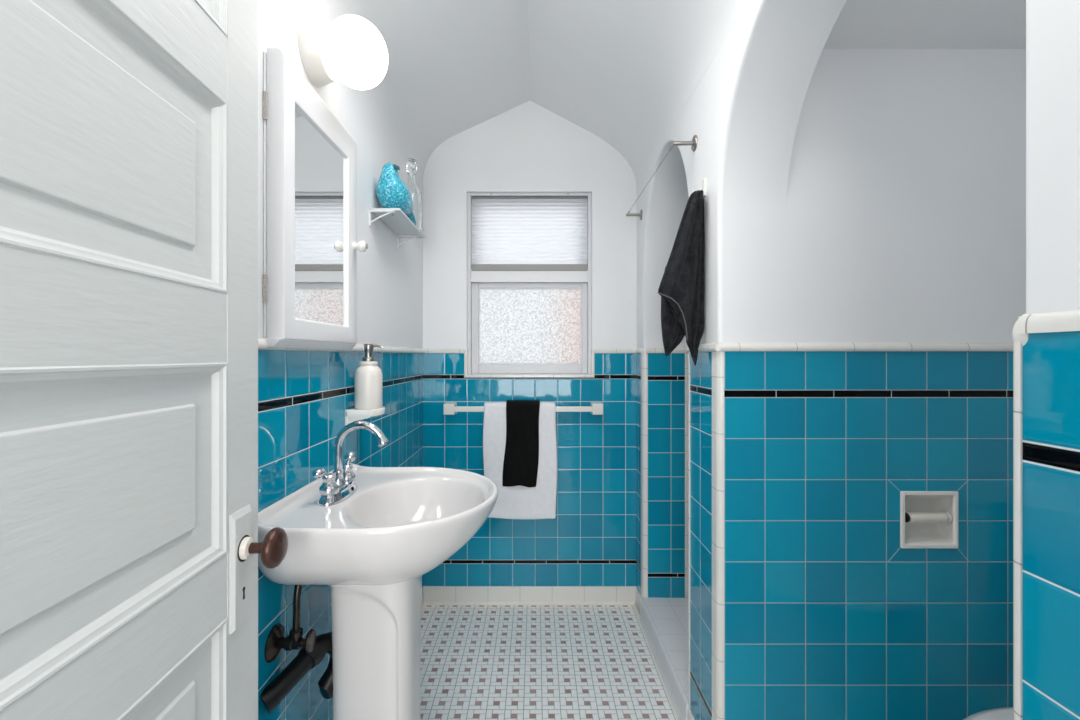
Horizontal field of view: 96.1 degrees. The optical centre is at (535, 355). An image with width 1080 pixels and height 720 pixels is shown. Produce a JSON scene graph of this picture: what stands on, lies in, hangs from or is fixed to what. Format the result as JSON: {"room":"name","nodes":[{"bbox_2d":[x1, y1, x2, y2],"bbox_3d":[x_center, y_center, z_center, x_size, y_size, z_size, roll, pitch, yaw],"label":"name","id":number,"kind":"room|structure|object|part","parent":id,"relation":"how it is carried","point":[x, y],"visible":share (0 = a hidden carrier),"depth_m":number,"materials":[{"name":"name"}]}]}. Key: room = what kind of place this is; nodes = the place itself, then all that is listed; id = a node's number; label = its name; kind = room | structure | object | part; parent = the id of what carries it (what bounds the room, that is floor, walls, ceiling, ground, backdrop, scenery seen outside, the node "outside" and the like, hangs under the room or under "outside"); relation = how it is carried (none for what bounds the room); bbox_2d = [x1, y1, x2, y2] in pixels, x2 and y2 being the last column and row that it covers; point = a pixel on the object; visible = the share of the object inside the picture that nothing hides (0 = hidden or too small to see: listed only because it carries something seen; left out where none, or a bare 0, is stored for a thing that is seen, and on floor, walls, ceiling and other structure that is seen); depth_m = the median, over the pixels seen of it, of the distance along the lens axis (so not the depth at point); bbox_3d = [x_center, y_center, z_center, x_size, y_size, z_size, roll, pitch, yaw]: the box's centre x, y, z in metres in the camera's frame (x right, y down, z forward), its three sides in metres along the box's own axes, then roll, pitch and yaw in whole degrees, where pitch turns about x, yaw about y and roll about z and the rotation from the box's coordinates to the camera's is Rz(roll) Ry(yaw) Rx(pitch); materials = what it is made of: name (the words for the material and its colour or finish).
{"room":"bathroom","nodes":[
{"label":"bathroom","id":0,"kind":"room"},
{"bbox_2d":[258,0,424,719],"bbox_3d":[-0.596,-0.092,1.235,0.109,2.600,2.370,0,0,0],"label":"wall","id":1,"kind":"structure","parent":0,"point":[304,394],"depth_m":1.30,"materials":[{"name":"white paint"}]},
{"bbox_2d":[264,585,315,662],"bbox_3d":[-0.510,0.520,1.038,0.080,0.236,0.113,0,0,0],"label":"shutoff valve","id":2,"kind":"object","parent":1,"relation":"attached to","point":[277,640],"visible":0.93,"depth_m":1.01,"materials":[{"name":"metal"}]},
{"bbox_3d":[-0.476,0.602,1.025,0.012,0.046,0.046,0,0,-6],"label":"valve handle","id":3,"kind":"part","parent":2,"relation":"part of","materials":[{"name":"metal"}]},
{"bbox_2d":[260,631,332,713],"bbox_3d":[-0.489,0.653,1.094,0.071,0.272,0.279,0,0,32],"label":"drain pipe","id":4,"kind":"object","parent":1,"relation":"attached to","point":[274,693],"visible":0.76,"depth_m":1.04,"materials":[{"name":"black metal"}]},
{"bbox_3d":[-0.517,0.677,1.034,0.041,0.073,0.111,0,0,25],"label":"trap arm","id":5,"kind":"part","parent":4,"relation":"part of"},
{"bbox_2d":[263,47,367,349],"bbox_3d":[-0.513,-0.323,1.185,0.079,0.609,0.414,0,0,0],"label":"medicine cabinet","id":6,"kind":"object","parent":1,"relation":"attached to","point":[310,245],"visible":1,"depth_m":1.09,"materials":[{"name":"paint"}]},
{"bbox_3d":[-0.534,-0.027,1.185,0.036,0.018,0.414,0,0,0],"label":"rail","id":7,"kind":"part","parent":6,"relation":"part of","materials":[{"name":"paint"}]},
{"bbox_2d":[295,107,344,325],"bbox_3d":[-0.520,-0.309,1.177,0.002,0.457,0.291,0,0,0],"label":"mirror","id":8,"kind":"object","parent":6,"relation":"attached to","point":[319,157],"depth_m":1.16,"materials":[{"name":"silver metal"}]},
{"bbox_3d":[-0.494,-0.308,1.362,0.034,0.032,0.032,0,0,0],"label":"cabinet knob","id":9,"kind":"part","parent":6,"relation":"part of","materials":[{"name":"ceramic"}]},
{"bbox_3d":[-0.549,-0.024,1.268,0.017,0.024,2.197,0,0,0],"label":"cap rail","id":10,"kind":"part","parent":1,"relation":"part of","materials":[{"name":"tile"}]},
{"bbox_2d":[297,14,387,89],"bbox_3d":[-0.460,-0.745,1.195,0.186,0.158,0.158,0,0,0],"label":"wall light","id":11,"kind":"object","parent":1,"relation":"attached to","point":[351,50],"visible":1,"depth_m":1.14,"materials":[{"name":"glass"}]},
{"bbox_2d":[345,406,384,431],"bbox_3d":[-0.502,0.189,1.452,0.096,0.068,0.110,0,0,0],"label":"soap shelf","id":12,"kind":"object","parent":1,"relation":"attached to","point":[352,414],"visible":0.68,"depth_m":1.40,"materials":[{"name":"ceramic"}]},
{"bbox_3d":[-0.546,0.190,1.452,0.008,0.067,0.110,0,0,0],"label":"plate","id":13,"kind":"part","parent":12,"relation":"part of","materials":[{"name":"ceramic"}]},
{"bbox_2d":[355,344,382,409],"bbox_3d":[-0.497,0.060,1.449,0.084,0.194,0.079,0,0,0],"label":"soap dispenser","id":14,"kind":"object","parent":12,"relation":"on","point":[368,376],"visible":1,"depth_m":1.42,"materials":[{"name":"beige ceramic"}]},
{"bbox_2d":[369,208,425,248],"bbox_3d":[-0.502,-0.461,1.796,0.102,0.058,0.378,0,0,0],"label":"wall shelf","id":15,"kind":"object","parent":1,"relation":"attached to","point":[395,219],"visible":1,"depth_m":1.74,"materials":[{"name":"white wood"}]},
{"bbox_2d":[376,163,415,224],"bbox_3d":[-0.493,-0.576,1.735,0.110,0.153,0.239,0,0,0],"label":"bird figurine","id":16,"kind":"object","parent":15,"relation":"on","point":[392,192],"visible":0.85,"depth_m":1.64,"materials":[{"name":"teal glass"}]},
{"bbox_2d":[406,158,420,230],"bbox_3d":[-0.494,-0.636,1.925,0.076,0.292,0.076,0,0,0],"label":"glass bottle","id":17,"kind":"object","parent":15,"relation":"on","point":[411,167],"visible":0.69,"depth_m":1.91,"materials":[{"name":"clear glass"}]},
{"bbox_2d":[421,586,423,607],"bbox_3d":[-0.550,1.165,1.268,0.012,0.085,2.197,0,0,0],"label":"baseboard","id":18,"kind":"structure","parent":1,"relation":"attached to","point":[423,586],"depth_m":2.33,"materials":[{"name":"tile"}]},
{"bbox_2d":[305,0,747,185],"bbox_3d":[-0.030,-1.183,1.211,1.200,0.718,2.322,0,0,0],"label":"ceiling","id":19,"kind":"structure","parent":0,"point":[623,72],"depth_m":1.78,"materials":[{"name":"white paint"}]},
{"bbox_2d":[423,101,636,585],"bbox_3d":[-0.015,-0.092,2.430,1.270,2.600,0.139,0,0,0],"label":"wall","id":20,"kind":"structure","parent":0,"point":[528,147],"depth_m":2.37,"materials":[{"name":"white paint"}]},
{"bbox_2d":[443,402,602,414],"bbox_3d":[-0.060,0.253,2.334,0.763,0.056,0.067,0,0,0],"label":"towel bar","id":21,"kind":"object","parent":20,"relation":"attached to","point":[449,408],"visible":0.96,"depth_m":2.31,"materials":[{"name":"ceramic"}]},
{"bbox_3d":[-0.413,0.253,2.334,0.056,0.056,0.067,0,0,0],"label":"post","id":22,"kind":"part","parent":21,"relation":"part of","materials":[{"name":"ceramic"}]},
{"bbox_2d":[483,402,556,519],"bbox_3d":[-0.076,0.497,2.316,0.353,0.553,0.062,0,0,0],"label":"bath towel","id":23,"kind":"object","parent":21,"relation":"hanging from","point":[514,502],"visible":0.66,"depth_m":2.29,"materials":[{"name":"white fabric"}]},
{"bbox_2d":[502,400,539,486],"bbox_3d":[-0.070,0.415,2.313,0.176,0.408,0.085,0,0,0],"label":"hand towel","id":24,"kind":"object","parent":23,"relation":"on","point":[521,456],"visible":1,"depth_m":2.28,"materials":[{"name":"black fabric"}]},
{"bbox_3d":[-0.060,0.253,2.318,0.683,0.026,0.018,0,0,0],"label":"rod","id":25,"kind":"part","parent":21,"relation":"part of","materials":[{"name":"ceramic"}]},
{"bbox_3d":[0.294,0.253,2.334,0.056,0.056,0.067,0,0,0],"label":"post","id":26,"kind":"part","parent":21,"relation":"part of","materials":[{"name":"ceramic"}]},
{"bbox_2d":[467,193,591,374],"bbox_3d":[-0.033,-0.354,2.428,0.613,0.899,0.082,0,0,0],"label":"window","id":27,"kind":"structure","parent":20,"relation":"in","point":[519,322],"depth_m":2.43,"materials":[{"name":"glass"}]},
{"bbox_2d":[471,198,587,270],"bbox_3d":[-0.033,-0.601,2.408,0.575,0.360,0.031,0,0,0],"label":"window shade","id":28,"kind":"object","parent":27,"relation":"attached to","point":[509,234],"visible":1,"depth_m":2.40,"materials":[{"name":"fabric"}]},
{"bbox_3d":[-0.033,-0.780,2.408,0.575,0.003,0.030,0,0,0],"label":"head rail","id":29,"kind":"part","parent":28,"relation":"part of","materials":[{"name":"white plastic"}]},
{"bbox_3d":[-0.032,-0.437,2.403,0.572,0.032,0.022,0,0,0],"label":"rail","id":30,"kind":"part","parent":28,"relation":"part of","materials":[{"name":"white plastic"}]},
{"bbox_3d":[-0.028,-0.399,2.406,0.591,0.069,0.026,0,0,0],"label":"meeting rail","id":31,"kind":"part","parent":27,"relation":"part of","materials":[{"name":"paint"}]},
{"bbox_3d":[-0.033,-0.138,2.432,0.577,0.451,0.030,0,0,0],"label":"sash","id":32,"kind":"part","parent":27,"relation":"part of","materials":[{"name":"glass"}]},
{"bbox_3d":[-0.029,-0.149,2.436,0.516,0.379,0.004,0,0,0],"label":"pane","id":33,"kind":"part","parent":27,"relation":"part of","materials":[{"name":"white glass"}]},
{"bbox_2d":[424,586,635,601],"bbox_3d":[-0.030,1.165,2.365,1.040,0.085,0.011,0,0,0],"label":"baseboard","id":34,"kind":"structure","parent":20,"relation":"attached to","point":[431,593],"depth_m":2.36,"materials":[{"name":"tile"}]},
{"bbox_3d":[-0.030,-0.024,2.367,1.040,0.024,0.010,0,0,0],"label":"cap rail","id":35,"kind":"part","parent":20,"relation":"part of","materials":[{"name":"tile"}]},
{"bbox_2d":[421,605,675,719],"bbox_3d":[-0.060,1.233,1.210,1.120,0.050,2.420,0,0,0],"label":"floor","id":36,"kind":"structure","parent":0,"point":[479,662],"depth_m":1.89,"materials":[{"name":"tile"}]},
{"bbox_2d":[258,463,497,719],"bbox_3d":[-0.320,0.759,1.157,0.459,0.899,0.519,0,0,0],"label":"pedestal sink","id":37,"kind":"object","parent":36,"relation":"on","point":[373,548],"visible":0.94,"depth_m":1.08,"materials":[{"name":"white ceramic"}]},
{"bbox_2d":[312,421,388,505],"bbox_3d":[-0.429,0.247,1.160,0.152,0.182,0.176,0,0,0],"label":"faucet","id":38,"kind":"object","parent":37,"relation":"on","point":[337,487],"visible":1,"depth_m":1.16,"materials":[{"name":"silver metal"}]},
{"bbox_3d":[-0.485,0.267,1.096,0.025,0.033,0.048,0,0,12],"label":"lever","id":39,"kind":"part","parent":38,"relation":"part of","materials":[{"name":"silver metal"}]},
{"bbox_3d":[-0.475,0.292,1.114,0.043,0.044,0.043,0,0,0],"label":"handle","id":40,"kind":"part","parent":38,"relation":"part of","materials":[{"name":"silver metal"}]},
{"bbox_3d":[-0.475,0.292,1.216,0.043,0.044,0.043,0,0,0],"label":"handle","id":41,"kind":"part","parent":38,"relation":"part of","materials":[{"name":"silver metal"}]},
{"bbox_3d":[-0.471,0.262,1.227,0.027,0.039,0.033,0,0,0],"label":"lever","id":42,"kind":"part","parent":38,"relation":"part of","materials":[{"name":"silver metal"}]},
{"bbox_3d":[-0.423,0.223,1.165,0.122,0.134,0.018,0,0,0],"label":"gooseneck spout","id":43,"kind":"part","parent":38,"relation":"part of","materials":[{"name":"silver metal"}]},
{"bbox_2d":[258,463,497,584],"bbox_3d":[-0.320,0.408,1.157,0.460,0.199,0.520,0,0,0],"label":"basin","id":44,"kind":"object","parent":37,"relation":"in","point":[399,524],"depth_m":0.99,"materials":[{"name":"white ceramic"}]},
{"bbox_2d":[421,602,677,719],"bbox_3d":[-0.030,1.202,1.268,1.040,0.012,2.197,0,0,0],"label":"trim","id":45,"kind":"structure","parent":36,"relation":"on","point":[633,604],"depth_m":2.35,"materials":[{"name":"white tile"}]},
{"bbox_2d":[639,597,687,719],"bbox_3d":[0.585,1.157,1.887,0.230,0.102,0.671,0,0,0],"label":"shower floor","id":46,"kind":"structure","parent":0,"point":[664,621],"depth_m":1.91,"materials":[{"name":"ceramic"}]},
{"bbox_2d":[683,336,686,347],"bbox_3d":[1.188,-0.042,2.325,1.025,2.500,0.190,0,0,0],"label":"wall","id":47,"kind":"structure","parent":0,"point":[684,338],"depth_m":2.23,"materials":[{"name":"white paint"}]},
{"bbox_2d":[636,0,1079,719],"bbox_3d":[0.591,-0.092,1.235,0.220,2.600,2.370,0,0,0],"label":"wall","id":48,"kind":"structure","parent":0,"point":[744,111],"depth_m":1.25,"materials":[{"name":"white paint"}]},
{"bbox_3d":[0.500,0.593,2.243,0.023,1.230,0.044,0,0,0],"label":"corner trim","id":49,"kind":"part","parent":48,"relation":"part of","materials":[{"name":"tile"}]},
{"bbox_3d":[0.587,-0.024,2.292,0.205,0.024,0.150,0,0,0],"label":"cap rail","id":50,"kind":"part","parent":48,"relation":"part of","materials":[{"name":"tile"}]},
{"bbox_2d":[626,135,697,219],"bbox_3d":[0.457,-0.658,1.881,0.073,0.048,0.810,0,0,0],"label":"shower curtain rod","id":51,"kind":"object","parent":48,"relation":"attached to","point":[693,143],"visible":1,"depth_m":1.50,"materials":[{"name":"silver metal"}]},
{"bbox_3d":[0.453,-0.658,2.262,0.066,0.013,0.013,0,0,0],"label":"standoff arm","id":52,"kind":"part","parent":51,"relation":"part of","materials":[{"name":"silver metal"}]},
{"bbox_3d":[0.455,-0.658,1.500,0.062,0.013,0.013,0,0,0],"label":"standoff arm","id":53,"kind":"part","parent":51,"relation":"part of","materials":[{"name":"silver metal"}]},
{"bbox_2d":[635,586,694,719],"bbox_3d":[0.490,1.165,1.268,0.012,0.085,2.197,0,0,0],"label":"baseboard","id":54,"kind":"structure","parent":48,"relation":"attached to","point":[638,598],"depth_m":2.27,"materials":[{"name":"tile"}]},
{"bbox_3d":[0.691,0.545,2.248,0.020,1.145,0.055,0,0,0],"label":"corner trim","id":55,"kind":"part","parent":48,"relation":"part of","materials":[{"name":"tile"}]},
{"bbox_3d":[0.503,0.555,1.548,0.034,1.135,0.013,0,0,0],"label":"corner trim","id":56,"kind":"part","parent":48,"relation":"part of","materials":[{"name":"tile"}]},
{"bbox_2d":[691,179,705,196],"bbox_3d":[0.473,-0.489,1.415,0.041,0.050,0.024,0,0,0],"label":"towel hook","id":57,"kind":"object","parent":48,"relation":"attached to","point":[704,180],"visible":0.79,"depth_m":1.40,"materials":[{"name":"ceramic"}]},
{"bbox_2d":[658,190,704,365],"bbox_3d":[0.413,-0.223,1.403,0.149,0.503,0.087,0,0,0],"label":"hanging towel","id":58,"kind":"object","parent":57,"relation":"hanging from","point":[681,290],"visible":1,"depth_m":1.38,"materials":[{"name":"black fabric"}]},
{"bbox_3d":[0.490,-0.489,1.415,0.007,0.050,0.024,0,0,0],"label":"hook plate","id":59,"kind":"part","parent":57,"relation":"part of","materials":[{"name":"ceramic"}]},
{"bbox_3d":[0.489,-0.024,1.425,0.017,0.024,0.251,0,0,0],"label":"cap rail","id":60,"kind":"part","parent":48,"relation":"part of","materials":[{"name":"tile"}]},
{"bbox_3d":[0.497,0.598,1.327,0.017,1.220,0.047,0,0,0],"label":"corner trim","id":61,"kind":"part","parent":48,"relation":"part of","materials":[{"name":"tile"}]},
{"bbox_3d":[0.519,0.593,0.496,0.062,1.230,0.014,0,0,0],"label":"corner trim","id":62,"kind":"part","parent":48,"relation":"part of","materials":[{"name":"tile"}]},
{"bbox_3d":[0.553,-0.022,0.337,0.133,0.041,0.334,0,0,0],"label":"cap rail","id":63,"kind":"part","parent":48,"relation":"part of","materials":[{"name":"tile"}]},
{"bbox_2d":[719,49,1025,719],"bbox_3d":[1.055,0.058,1.373,1.130,2.300,0.155,0,0,0],"label":"wall","id":64,"kind":"structure","parent":0,"point":[892,374],"depth_m":1.30,"materials":[{"name":"white paint"}]},
{"bbox_3d":[1.045,-0.024,1.304,1.110,0.024,0.017,0,0,0],"label":"cap rail","id":65,"kind":"part","parent":64,"relation":"part of","materials":[{"name":"tile"}]},
{"bbox_2d":[900,491,958,548],"bbox_3d":[1.056,0.440,1.324,0.154,0.153,0.052,0,0,0],"label":"paper holder","id":66,"kind":"object","parent":64,"relation":"attached to","point":[928,519],"visible":0.94,"depth_m":1.31,"materials":[{"name":"ceramic"}]},
{"bbox_2d":[905,512,909,522],"bbox_3d":[0.999,0.437,1.313,0.008,0.026,0.026,0,0,0],"label":"socket","id":67,"kind":"object","parent":66,"relation":"attached to","point":[907,514],"depth_m":1.31,"materials":[{"name":"metal"}]},
{"bbox_2d":[944,512,951,522],"bbox_3d":[1.112,0.437,1.313,0.008,0.026,0.026,0,0,0],"label":"socket","id":68,"kind":"object","parent":66,"relation":"attached to","point":[947,515],"depth_m":1.30,"materials":[{"name":"white ceramic"}]},
{"bbox_2d":[823,0,1025,48],"bbox_3d":[1.147,-0.860,0.750,0.945,0.064,1.400,0,0,0],"label":"ceiling","id":69,"kind":"structure","parent":0,"point":[860,24],"depth_m":1.21,"materials":[{"name":"white paint"}]},
{"bbox_3d":[1.060,1.233,0.680,1.120,0.050,1.360,0,0,0],"label":"floor","id":70,"kind":"structure","parent":0,"visible":0},
{"bbox_2d":[963,707,1012,719],"bbox_3d":[1.208,0.820,0.905,0.775,0.774,0.490,0,0,0],"label":"toilet","id":71,"kind":"object","parent":70,"relation":"on","point":[1006,713],"visible":0.42,"depth_m":1.06,"materials":[{"name":"white ceramic"}]},
{"bbox_3d":[-0.075,-0.092,0.110,1.150,2.600,0.120,0,0,0],"label":"wall","id":72,"kind":"structure","parent":0,"visible":0},
{"bbox_2d":[0,0,287,719],"bbox_3d":[-0.463,0.154,0.504,0.109,2.092,0.671,0,0,0],"label":"door","id":73,"kind":"structure","parent":72,"relation":"in","point":[130,547],"depth_m":0.56,"materials":[{"name":"paint"}]},
{"bbox_3d":[-0.438,0.311,0.787,0.058,0.062,0.063,0,0,0],"label":"knob","id":74,"kind":"part","parent":73,"relation":"part of","materials":[{"name":"brown metal"}]}
]}

